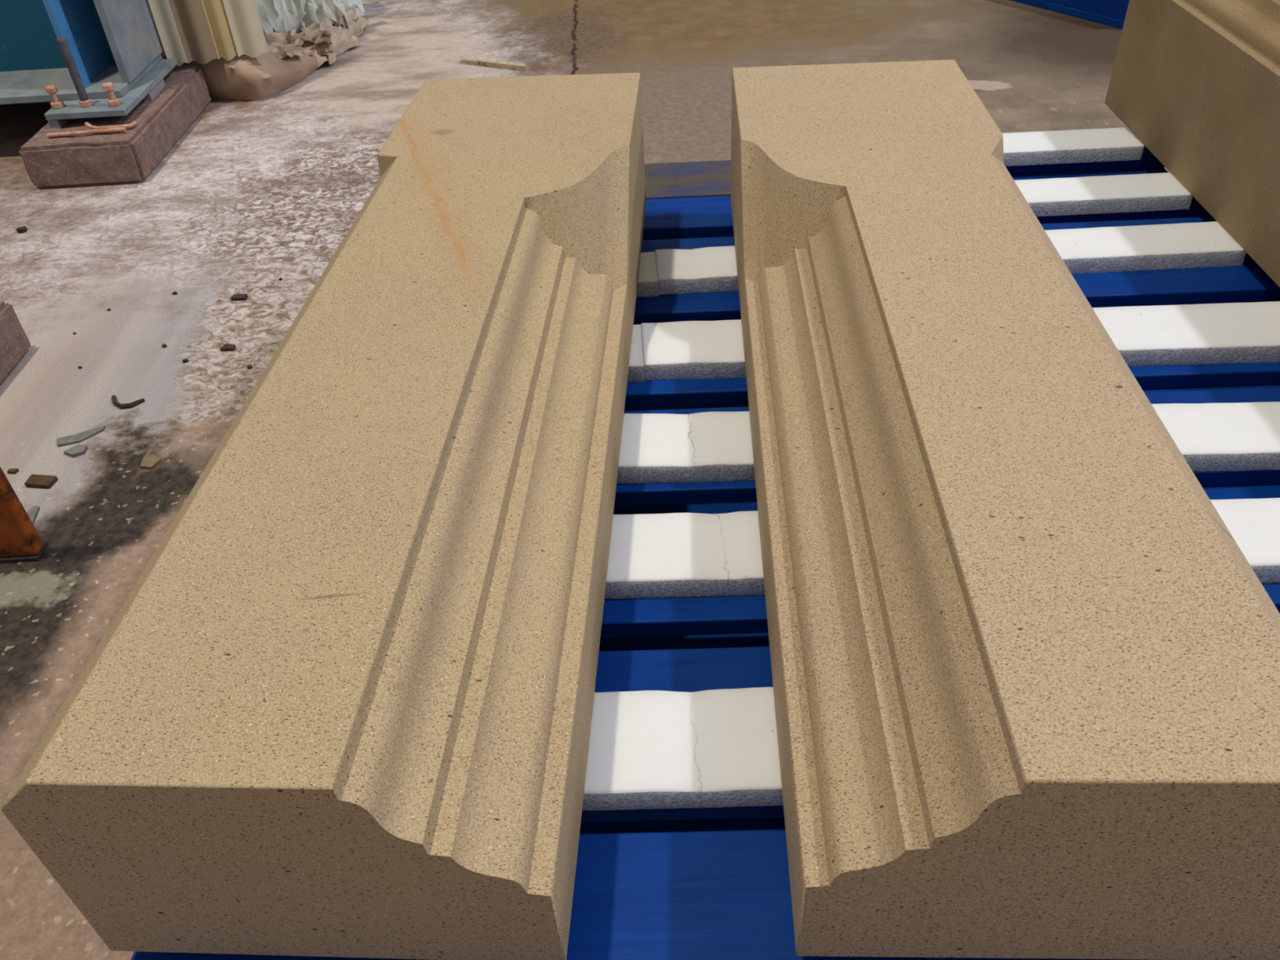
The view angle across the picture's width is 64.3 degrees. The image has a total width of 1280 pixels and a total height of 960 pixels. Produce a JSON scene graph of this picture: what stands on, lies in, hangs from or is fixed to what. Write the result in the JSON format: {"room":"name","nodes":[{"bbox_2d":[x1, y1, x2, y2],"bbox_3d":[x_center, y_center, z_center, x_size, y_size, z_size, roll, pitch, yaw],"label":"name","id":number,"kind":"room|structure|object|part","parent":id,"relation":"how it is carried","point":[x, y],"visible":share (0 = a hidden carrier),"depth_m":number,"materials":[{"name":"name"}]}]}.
{"room":"stonemason's workshop","nodes":[
{"label":"stonemason's workshop","id":0,"kind":"room"},
{"bbox_2d":[0,0,1169,959],"bbox_3d":[-0.093,-1.560,3.245,12.000,0.001,11.000,-3,39,0],"label":"floor","id":1,"kind":"structure","parent":0,"point":[252,195],"depth_m":2.04,"materials":[{"name":"concrete"}]},
{"bbox_2d":[7,468,18,474],"bbox_3d":[-0.871,-0.012,1.415,0.013,0.004,0.009,-3,39,0],"label":"chip","id":2,"kind":"object","parent":1,"relation":"on","point":[14,471],"visible":1,"depth_m":1.41,"materials":[{"name":"brown stone"}]},
{"bbox_2d":[0,301,31,384],"bbox_3d":[-1.111,-0.095,1.462,0.247,0.095,0.489,-3,39,0],"label":"concrete footing","id":3,"kind":"object","parent":1,"relation":"on","point":[15,343],"visible":1,"depth_m":1.61,"materials":[{"name":"concrete"}]},
{"bbox_2d":[15,226,27,233],"bbox_3d":[-1.232,-0.498,2.029,0.018,0.009,0.014,-3,39,0],"label":"pebble","id":4,"kind":"object","parent":1,"relation":"on","point":[23,229],"visible":1,"depth_m":2.03,"materials":[{"name":"grey stone"}]},
{"bbox_2d":[0,466,48,563],"bbox_3d":[-0.852,-0.143,1.087,0.176,0.620,0.033,-3,39,0],"label":"upright","id":5,"kind":"object","parent":1,"relation":"on","point":[20,540],"visible":1,"depth_m":1.25,"materials":[{"name":"orange paint"}]},
{"bbox_3d":[-0.839,0.094,1.282,0.174,0.006,0.033,-3,39,0],"label":"foot plate","id":6,"kind":"part","parent":5,"relation":"part of","materials":[{"name":"orange metal"}]},
{"bbox_2d":[26,506,39,524],"bbox_3d":[-0.800,0.050,1.334,0.020,0.004,0.045,-3,39,0],"label":"shard","id":7,"kind":"object","parent":1,"relation":"on","point":[33,512],"visible":0.5,"depth_m":1.34},
{"bbox_2d":[24,474,57,488],"bbox_3d":[-0.819,0.002,1.391,0.038,0.008,0.021,3,40,8],"label":"chip","id":8,"kind":"object","parent":1,"relation":"on","point":[34,481],"visible":1,"depth_m":1.39,"materials":[{"name":"brown wood"}]},
{"bbox_2d":[63,444,88,457],"bbox_3d":[-0.798,-0.041,1.443,0.030,0.006,0.020,-31,47,-29],"label":"shard","id":9,"kind":"object","parent":1,"relation":"on","point":[78,450],"visible":1,"depth_m":1.44},
{"bbox_2d":[56,425,105,447],"bbox_3d":[-0.806,-0.063,1.472,0.066,0.004,0.023,-19,42,-19],"label":"shard","id":10,"kind":"object","parent":1,"relation":"on","point":[77,437],"visible":1,"depth_m":1.47},
{"bbox_2d":[18,65,211,188],"bbox_3d":[-1.196,-0.829,2.361,0.244,0.094,0.516,-3,39,0],"label":"concrete footing","id":11,"kind":"object","parent":1,"relation":"on","point":[129,156],"visible":0.77,"depth_m":2.19,"materials":[{"name":"brown concrete"}]},
{"bbox_2d":[46,127,126,137],"bbox_3d":[-1.180,-0.742,2.173,0.163,0.010,0.011,-6,39,-3],"label":"rod","id":12,"kind":"object","parent":11,"relation":"on","point":[114,129],"visible":1,"depth_m":2.17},
{"bbox_2d":[0,0,177,128],"bbox_3d":[-2.130,-1.607,2.425,1.938,1.300,1.455,-3,39,0],"label":"steel column","id":13,"kind":"structure","parent":11,"relation":"on","point":[87,58],"depth_m":2.30,"materials":[{"name":"blue metal"}]},
{"bbox_3d":[-1.210,-0.875,2.175,0.018,0.132,0.018,-3,39,0],"label":"threaded rod","id":14,"kind":"part","parent":13,"relation":"part of","materials":[{"name":"grey metal"}]},
{"bbox_3d":[-1.204,-0.900,2.337,0.174,0.014,0.355,-3,39,0],"label":"plate","id":15,"kind":"part","parent":13,"relation":"part of","materials":[{"name":"grey metal"}]},
{"bbox_3d":[-1.185,-1.441,2.044,0.016,1.159,0.325,-3,39,0],"label":"plate","id":16,"kind":"part","parent":13,"relation":"part of","materials":[{"name":"grey metal"}]},
{"bbox_2d":[147,0,268,66],"bbox_3d":[-1.059,-1.490,2.124,0.237,1.196,0.019,-13,40,-11],"label":"sheeting","id":17,"kind":"object","parent":13,"relation":"hanging from","point":[200,31],"visible":0.91,"depth_m":2.45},
{"bbox_3d":[-1.151,-1.472,2.108,0.047,1.196,0.009,-9,40,-7],"label":"cream panel","id":18,"kind":"part","parent":17,"relation":"part of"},
{"bbox_3d":[-1.096,-1.481,2.116,0.073,1.196,0.016,-9,40,-7],"label":"brown panel","id":19,"kind":"part","parent":17,"relation":"part of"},
{"bbox_3d":[-1.039,-1.496,2.129,0.052,1.196,0.016,-12,40,-11],"label":"yellow panel","id":20,"kind":"part","parent":17,"relation":"part of","materials":[{"name":"yellow metal"}]},
{"bbox_3d":[-0.981,-1.506,2.138,0.074,1.196,0.014,-9,40,-7],"label":"cream panel","id":21,"kind":"part","parent":17,"relation":"part of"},
{"bbox_2d":[84,120,137,129],"bbox_3d":[-1.141,-0.763,2.192,0.108,0.015,0.031,-3,39,0],"label":"rod","id":22,"kind":"object","parent":11,"relation":"on","point":[134,123],"visible":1,"depth_m":2.18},
{"bbox_2d":[111,395,144,408],"bbox_3d":[-0.777,-0.117,1.533,0.056,0.007,0.027,6,40,11],"label":"curved offcut","id":23,"kind":"object","parent":1,"relation":"on","point":[113,397],"visible":1,"depth_m":1.53,"materials":[{"name":"black rubber"}]},
{"bbox_2d":[140,454,161,469],"bbox_3d":[-0.680,-0.025,1.416,0.026,0.005,0.029,-3,39,0],"label":"chip","id":24,"kind":"object","parent":1,"relation":"on","point":[149,462],"visible":1,"depth_m":1.41,"materials":[{"name":"beige stone"}]},
{"bbox_2d":[182,358,188,363],"bbox_3d":[-0.723,-0.190,1.620,0.008,0.004,0.007,-32,47,-30],"label":"pebble","id":25,"kind":"object","parent":1,"relation":"on","point":[185,360],"visible":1,"depth_m":1.62,"materials":[{"name":"stone"}]},
{"bbox_2d":[219,343,235,351],"bbox_3d":[-0.665,-0.214,1.644,0.022,0.006,0.016,-3,39,0],"label":"chip","id":26,"kind":"object","parent":1,"relation":"on","point":[227,347],"visible":1,"depth_m":1.64,"materials":[{"name":"brown stone"}]},
{"bbox_2d":[231,293,248,301],"bbox_3d":[-0.697,-0.317,1.772,0.026,0.007,0.014,-3,39,0],"label":"chip","id":27,"kind":"object","parent":1,"relation":"on","point":[236,297],"visible":1,"depth_m":1.77,"materials":[{"name":"grey stone"}]},
{"bbox_2d":[162,0,367,101],"bbox_3d":[-1.114,-1.467,2.724,0.605,0.612,0.920,-3,39,0],"label":"debris pile","id":28,"kind":"object","parent":1,"relation":"on","point":[300,36],"visible":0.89,"depth_m":2.64,"materials":[{"name":"plastic"}]},
{"bbox_2d":[460,57,526,71],"bbox_3d":[-0.391,-1.104,2.702,0.212,0.014,0.018,15,43,21],"label":"wood splinter","id":29,"kind":"object","parent":1,"relation":"on","point":[494,64],"visible":1,"depth_m":2.69,"materials":[{"name":"beige wood"}]},
{"bbox_2d":[131,127,1279,959],"bbox_3d":[0.247,-0.033,1.194,1.184,0.213,1.374,-2,39,2],"label":"wooden pallet","id":30,"kind":"object","parent":1,"relation":"on","point":[674,883],"depth_m":1.02,"materials":[{"name":"blue paint"}]},
{"bbox_2d":[0,72,646,959],"bbox_3d":[-0.171,-0.124,1.021,0.297,0.188,1.121,0,39,4],"label":"stone block","id":31,"kind":"object","parent":30,"relation":"on","point":[342,705],"visible":1,"depth_m":0.67,"materials":[{"name":"stone"}]},
{"bbox_3d":[-0.168,-0.147,1.214,0.347,0.023,0.092,-2,39,2],"label":"foam strip","id":32,"kind":"part","parent":30,"relation":"part of","materials":[{"name":"white plastic"}]},
{"bbox_3d":[-0.162,-0.267,1.359,0.369,0.023,0.090,-3,39,0],"label":"foam strip","id":33,"kind":"part","parent":30,"relation":"part of","materials":[{"name":"white plastic"}]},
{"bbox_3d":[0.242,0.195,0.769,1.124,0.023,0.093,-2,39,2],"label":"foam strip","id":34,"kind":"part","parent":30,"relation":"part of","materials":[{"name":"white plastic"}]},
{"bbox_3d":[0.234,0.062,0.931,1.126,0.023,0.092,-2,39,2],"label":"foam strip","id":35,"kind":"part","parent":30,"relation":"part of","materials":[{"name":"white plastic"}]},
{"bbox_3d":[0.228,-0.040,1.056,1.128,0.024,0.096,-1,39,3],"label":"foam strip","id":36,"kind":"part","parent":30,"relation":"part of","materials":[{"name":"white plastic"}]},
{"bbox_3d":[0.402,-0.296,1.355,0.760,0.023,0.085,-3,39,1],"label":"foam strip","id":37,"kind":"part","parent":30,"relation":"part of","materials":[{"name":"white plastic"}]},
{"bbox_3d":[0.393,-0.164,1.194,0.783,0.024,0.096,-2,39,2],"label":"foam strip","id":38,"kind":"part","parent":30,"relation":"part of","materials":[{"name":"white plastic"}]},
{"bbox_2d":[730,59,1279,959],"bbox_3d":[0.260,-0.133,1.001,0.297,0.188,1.121,-1,39,3],"label":"stone block","id":39,"kind":"object","parent":30,"relation":"on","point":[1025,666],"visible":1,"depth_m":0.66,"materials":[{"name":"stone"}]},
{"bbox_3d":[0.556,-0.525,1.623,0.455,0.023,0.082,-2,39,1],"label":"foam strip","id":40,"kind":"part","parent":30,"relation":"part of","materials":[{"name":"white plastic"}]},
{"bbox_3d":[0.555,-0.410,1.482,0.458,0.023,0.078,-3,39,1],"label":"foam strip","id":41,"kind":"part","parent":30,"relation":"part of","materials":[{"name":"white plastic"}]},
{"bbox_2d":[1010,0,1129,29],"bbox_3d":[1.383,-1.659,3.148,0.870,0.140,1.005,-24,44,-23],"label":"wooden pallet","id":42,"kind":"object","parent":1,"relation":"on","point":[1112,13],"visible":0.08,"depth_m":2.76,"materials":[{"name":"blue paint"}]},
{"bbox_3d":[1.376,-0.138,1.242,0.928,0.212,1.150,-1,39,3],"label":"wooden pallet","id":43,"kind":"object","parent":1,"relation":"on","visible":0},
{"bbox_2d":[1104,0,1279,287],"bbox_3d":[0.947,-0.362,1.138,0.360,0.305,1.250,-1,39,3],"label":"stone block","id":44,"kind":"object","parent":43,"relation":"on","point":[1197,82],"visible":1,"depth_m":1.38,"materials":[{"name":"stone"}]}
]}

